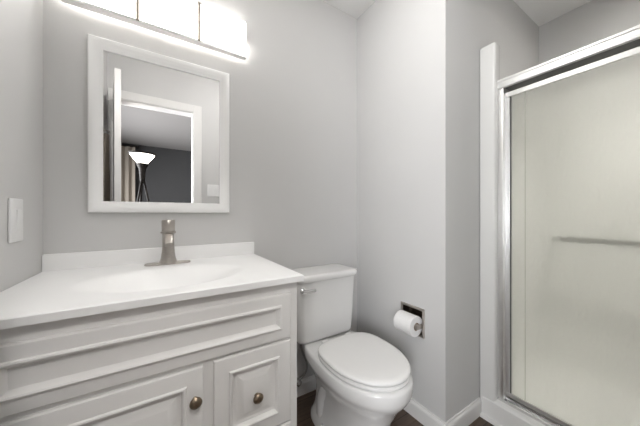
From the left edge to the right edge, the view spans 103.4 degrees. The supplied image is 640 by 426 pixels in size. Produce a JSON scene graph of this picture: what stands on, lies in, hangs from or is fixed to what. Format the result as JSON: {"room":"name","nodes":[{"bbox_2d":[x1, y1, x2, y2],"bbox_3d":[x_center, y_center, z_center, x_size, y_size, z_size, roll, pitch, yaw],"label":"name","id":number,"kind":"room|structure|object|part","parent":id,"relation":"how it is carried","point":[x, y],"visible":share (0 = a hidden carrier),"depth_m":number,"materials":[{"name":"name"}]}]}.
{"room":"bathroom","nodes":[
{"label":"bathroom","id":0,"kind":"room"},
{"bbox_2d":[0,0,42,291],"bbox_3d":[-0.744,-0.134,0.389,0.100,2.440,1.451,0,0,-32],"label":"wall","id":1,"kind":"structure","parent":0,"point":[21,21],"depth_m":0.81,"materials":[{"name":"paint"}]},
{"bbox_2d":[8,198,22,242],"bbox_3d":[-0.914,0.020,0.763,0.012,0.130,0.082,0,0,-32],"label":"light switch","id":2,"kind":"object","parent":1,"relation":"attached to","point":[15,206],"visible":1,"depth_m":0.75,"materials":[{"name":"plastic"}]},
{"bbox_3d":[-0.914,0.020,0.765,0.002,0.072,0.036,0,0,-32],"label":"rocker frame","id":3,"kind":"part","parent":2,"relation":"part of","materials":[{"name":"plastic"}]},
{"bbox_2d":[43,0,356,379],"bbox_3d":[-0.373,-0.134,1.421,1.628,2.440,0.100,0,0,-32],"label":"wall","id":4,"kind":"structure","parent":0,"point":[293,95],"depth_m":1.39,"materials":[{"name":"paint"}]},
{"bbox_2d":[42,242,253,271],"bbox_3d":[-0.693,0.184,1.149,0.795,0.064,0.017,0,0,-32],"label":"backsplash","id":5,"kind":"structure","parent":4,"relation":"attached to","point":[76,260],"depth_m":1.07,"materials":[{"name":"stone"}]},
{"bbox_2d":[61,0,245,59],"bbox_3d":[-0.681,-0.892,1.133,0.693,0.186,0.057,0,0,-32],"label":"vanity light","id":6,"kind":"object","parent":4,"relation":"attached to","point":[189,21],"visible":1,"depth_m":1.14,"materials":[{"name":"glass"}]},
{"bbox_3d":[-0.869,-0.898,1.005,0.230,0.169,0.024,0,0,-32],"label":"lamp shade","id":7,"kind":"part","parent":6,"relation":"part of","materials":[{"name":"white glass"}]},
{"bbox_3d":[-0.670,-0.898,1.130,0.227,0.169,0.024,0,0,-32],"label":"lamp shade","id":8,"kind":"part","parent":6,"relation":"part of","materials":[{"name":"white glass"}]},
{"bbox_3d":[-0.478,-0.898,1.250,0.215,0.169,0.024,0,0,-32],"label":"lamp shade","id":9,"kind":"part","parent":6,"relation":"part of","materials":[{"name":"white glass"}]},
{"bbox_2d":[88,34,228,212],"bbox_3d":[-0.692,-0.358,1.146,0.540,0.706,0.023,0,0,-32],"label":"wall mirror","id":10,"kind":"object","parent":4,"relation":"attached to","point":[158,124],"visible":1,"depth_m":1.12,"materials":[{"name":"paint"}]},
{"bbox_3d":[-0.696,-0.358,1.153,0.452,0.618,0.006,0,0,-32],"label":"glass","id":11,"kind":"part","parent":10,"relation":"part of","materials":[{"name":"clear mirror"}]},
{"bbox_2d":[297,344,307,386],"bbox_3d":[-0.118,0.832,1.466,0.100,0.295,0.094,0,0,-32],"label":"water supply line","id":12,"kind":"object","parent":4,"relation":"attached to","point":[299,381],"visible":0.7,"depth_m":1.46,"materials":[{"name":"silver metal"}]},
{"bbox_2d":[297,375,315,396],"bbox_3d":[-0.053,1.043,1.554,0.745,0.085,0.015,0,0,-32],"label":"baseboard","id":13,"kind":"structure","parent":4,"relation":"attached to","point":[308,384],"depth_m":1.53,"materials":[{"name":"paint"}]},
{"bbox_2d":[357,0,426,407],"bbox_3d":[0.446,-0.134,1.555,0.100,2.440,0.545,0,0,-32],"label":"wall","id":14,"kind":"structure","parent":0,"point":[391,34],"depth_m":1.48,"materials":[{"name":"paint"}]},
{"bbox_2d":[401,301,424,338],"bbox_3d":[0.502,0.573,1.373,0.102,0.152,0.152,0,0,-32],"label":"toilet paper holder","id":15,"kind":"object","parent":14,"relation":"attached to","point":[417,311],"visible":0.45,"depth_m":1.35,"materials":[{"name":"silver metal"}]},
{"bbox_2d":[393,310,421,336],"bbox_3d":[0.471,0.586,1.354,0.106,0.106,0.107,0,0,-32],"label":"toilet paper roll","id":16,"kind":"object","parent":15,"relation":"hanging from","point":[404,321],"visible":0.94,"depth_m":1.32,"materials":[{"name":"paper"}]},
{"bbox_2d":[404,398,445,425],"bbox_3d":[0.428,1.043,1.476,0.015,0.085,0.660,0,0,-32],"label":"baseboard","id":17,"kind":"structure","parent":14,"relation":"attached to","point":[415,409],"depth_m":1.30,"materials":[{"name":"paint"}]},
{"bbox_2d":[297,390,493,425],"bbox_3d":[0.961,1.126,-0.635,4.150,0.080,5.001,0,0,-32],"label":"floor","id":18,"kind":"structure","parent":0,"point":[304,402],"depth_m":1.35,"materials":[{"name":"brown wood"}]},
{"bbox_2d":[0,282,296,425],"bbox_3d":[-0.542,0.661,0.909,0.766,0.850,0.584,0,0,-32],"label":"vanity cabinet","id":19,"kind":"object","parent":18,"relation":"on","point":[227,359],"visible":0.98,"depth_m":0.68,"materials":[{"name":"paint"}]},
{"bbox_3d":[-0.514,0.704,0.616,0.422,0.533,0.018,0,0,-32],"label":"door","id":20,"kind":"part","parent":19,"relation":"part of","materials":[{"name":"paint"}]},
{"bbox_2d":[0,242,303,329],"bbox_3d":[-0.545,0.248,0.915,0.795,0.192,0.571,0,0,-32],"label":"countertop","id":21,"kind":"structure","parent":19,"relation":"on","point":[76,284],"depth_m":0.86,"materials":[{"name":"stone"}]},
{"bbox_2d":[144,220,190,265],"bbox_3d":[-0.628,0.119,1.049,0.170,0.188,0.137,0,0,-32],"label":"faucet","id":22,"kind":"object","parent":21,"relation":"on","point":[168,257],"visible":1,"depth_m":1.06,"materials":[{"name":"silver metal"}]},
{"bbox_3d":[-0.647,0.210,1.079,0.170,0.007,0.048,0,0,-32],"label":"deck plate","id":23,"kind":"part","parent":22,"relation":"part of","materials":[{"name":"silver metal"}]},
{"bbox_3d":[-0.616,0.106,1.030,0.038,0.051,0.092,0,0,-32],"label":"spout","id":24,"kind":"part","parent":22,"relation":"part of","materials":[{"name":"silver metal"}]},
{"bbox_3d":[-0.647,0.051,1.079,0.049,0.051,0.049,0,0,-32],"label":"handle","id":25,"kind":"part","parent":22,"relation":"part of","materials":[{"name":"silver metal"}]},
{"bbox_3d":[-0.346,0.524,0.703,0.032,0.032,0.027,0,0,-32],"label":"knob","id":26,"kind":"part","parent":19,"relation":"part of","materials":[{"name":"gold metal"}]},
{"bbox_3d":[-0.207,0.573,0.809,0.250,0.278,0.018,0,0,-32],"label":"drawer","id":27,"kind":"part","parent":19,"relation":"part of","materials":[{"name":"paint"}]},
{"bbox_3d":[-0.196,0.580,0.798,0.032,0.032,0.027,0,0,-32],"label":"knob","id":28,"kind":"part","parent":19,"relation":"part of","materials":[{"name":"gold metal"}]},
{"bbox_3d":[-0.207,0.844,0.809,0.250,0.254,0.018,0,0,-32],"label":"drawer","id":29,"kind":"part","parent":19,"relation":"part of","materials":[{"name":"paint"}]},
{"bbox_2d":[291,264,412,425],"bbox_3d":[0.131,0.704,1.260,0.404,0.764,0.692,0,0,-32],"label":"toilet","id":30,"kind":"object","parent":18,"relation":"on","point":[362,379],"visible":0.98,"depth_m":1.19,"materials":[{"name":"ceramic"}]},
{"bbox_3d":[-0.059,0.398,1.290,0.076,0.028,0.033,0,0,-32],"label":"flush lever","id":31,"kind":"part","parent":30,"relation":"part of","materials":[{"name":"silver metal"}]},
{"bbox_3d":[0.006,0.340,1.458,0.404,0.036,0.224,0,0,-32],"label":"tank lid","id":32,"kind":"part","parent":30,"relation":"part of","materials":[{"name":"ceramic"}]},
{"bbox_3d":[0.004,0.523,1.462,0.388,0.329,0.194,0,0,-32],"label":"tank","id":33,"kind":"part","parent":30,"relation":"part of","materials":[{"name":"ceramic"}]},
{"bbox_3d":[0.168,0.887,1.229,0.364,0.398,0.599,0,0,-32],"label":"bowl","id":34,"kind":"part","parent":30,"relation":"part of","materials":[{"name":"ceramic"}]},
{"bbox_3d":[0.209,0.678,1.163,0.354,0.018,0.416,0,0,-32],"label":"seat","id":35,"kind":"part","parent":30,"relation":"part of","materials":[{"name":"plastic"}]},
{"bbox_3d":[0.209,0.655,1.163,0.358,0.023,0.420,0,0,-32],"label":"lid","id":36,"kind":"part","parent":30,"relation":"part of","materials":[{"name":"plastic"}]},
{"bbox_2d":[480,42,544,425],"bbox_3d":[1.441,0.093,1.241,0.871,1.985,0.844,0,0,-32],"label":"shower surround","id":37,"kind":"object","parent":18,"relation":"on","point":[496,412],"visible":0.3,"depth_m":1.33,"materials":[{"name":"plastic"}]},
{"bbox_2d":[323,0,591,25],"bbox_3d":[0.500,-1.394,1.030,2.890,0.080,1.691,0,0,-32],"label":"ceiling","id":38,"kind":"structure","parent":0,"point":[541,12],"depth_m":1.65,"materials":[{"name":"paint"}]},
{"bbox_2d":[427,0,538,421],"bbox_3d":[1.109,-0.134,1.591,1.262,2.440,0.100,0,0,-32],"label":"wall","id":39,"kind":"structure","parent":0,"point":[457,30],"depth_m":1.28,"materials":[{"name":"paint"}]},
{"bbox_2d":[446,397,481,425],"bbox_3d":[0.732,1.043,1.286,0.328,0.085,0.015,0,0,-32],"label":"baseboard","id":40,"kind":"structure","parent":39,"relation":"attached to","point":[470,413],"depth_m":1.29,"materials":[{"name":"paint"}]},
{"bbox_2d":[497,24,639,425],"bbox_3d":[1.158,0.141,1.059,0.096,1.682,0.712,0,0,-32],"label":"shower door frame","id":41,"kind":"object","parent":39,"relation":"attached to","point":[628,39],"visible":0.84,"depth_m":1.28,"materials":[{"name":"metal"}]},
{"bbox_2d":[506,46,639,425],"bbox_3d":[1.151,0.160,1.125,0.097,1.583,0.528,0,0,-32],"label":"shower door","id":42,"kind":"structure","parent":41,"relation":"attached to","point":[573,136],"depth_m":1.11,"materials":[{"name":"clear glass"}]},
{"bbox_3d":[1.119,0.941,1.105,0.020,0.022,0.528,0,0,-32],"label":"rail","id":43,"kind":"part","parent":42,"relation":"part of","materials":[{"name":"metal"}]},
{"bbox_3d":[1.119,-0.618,1.105,0.022,0.026,0.528,0,0,-32],"label":"rail","id":44,"kind":"part","parent":42,"relation":"part of","materials":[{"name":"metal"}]},
{"bbox_2d":[539,0,639,63],"bbox_3d":[1.853,-0.134,1.500,0.100,2.440,0.846,0,0,-32],"label":"wall","id":45,"kind":"structure","parent":0,"point":[593,21],"depth_m":1.63,"materials":[{"name":"paint"}]}
]}

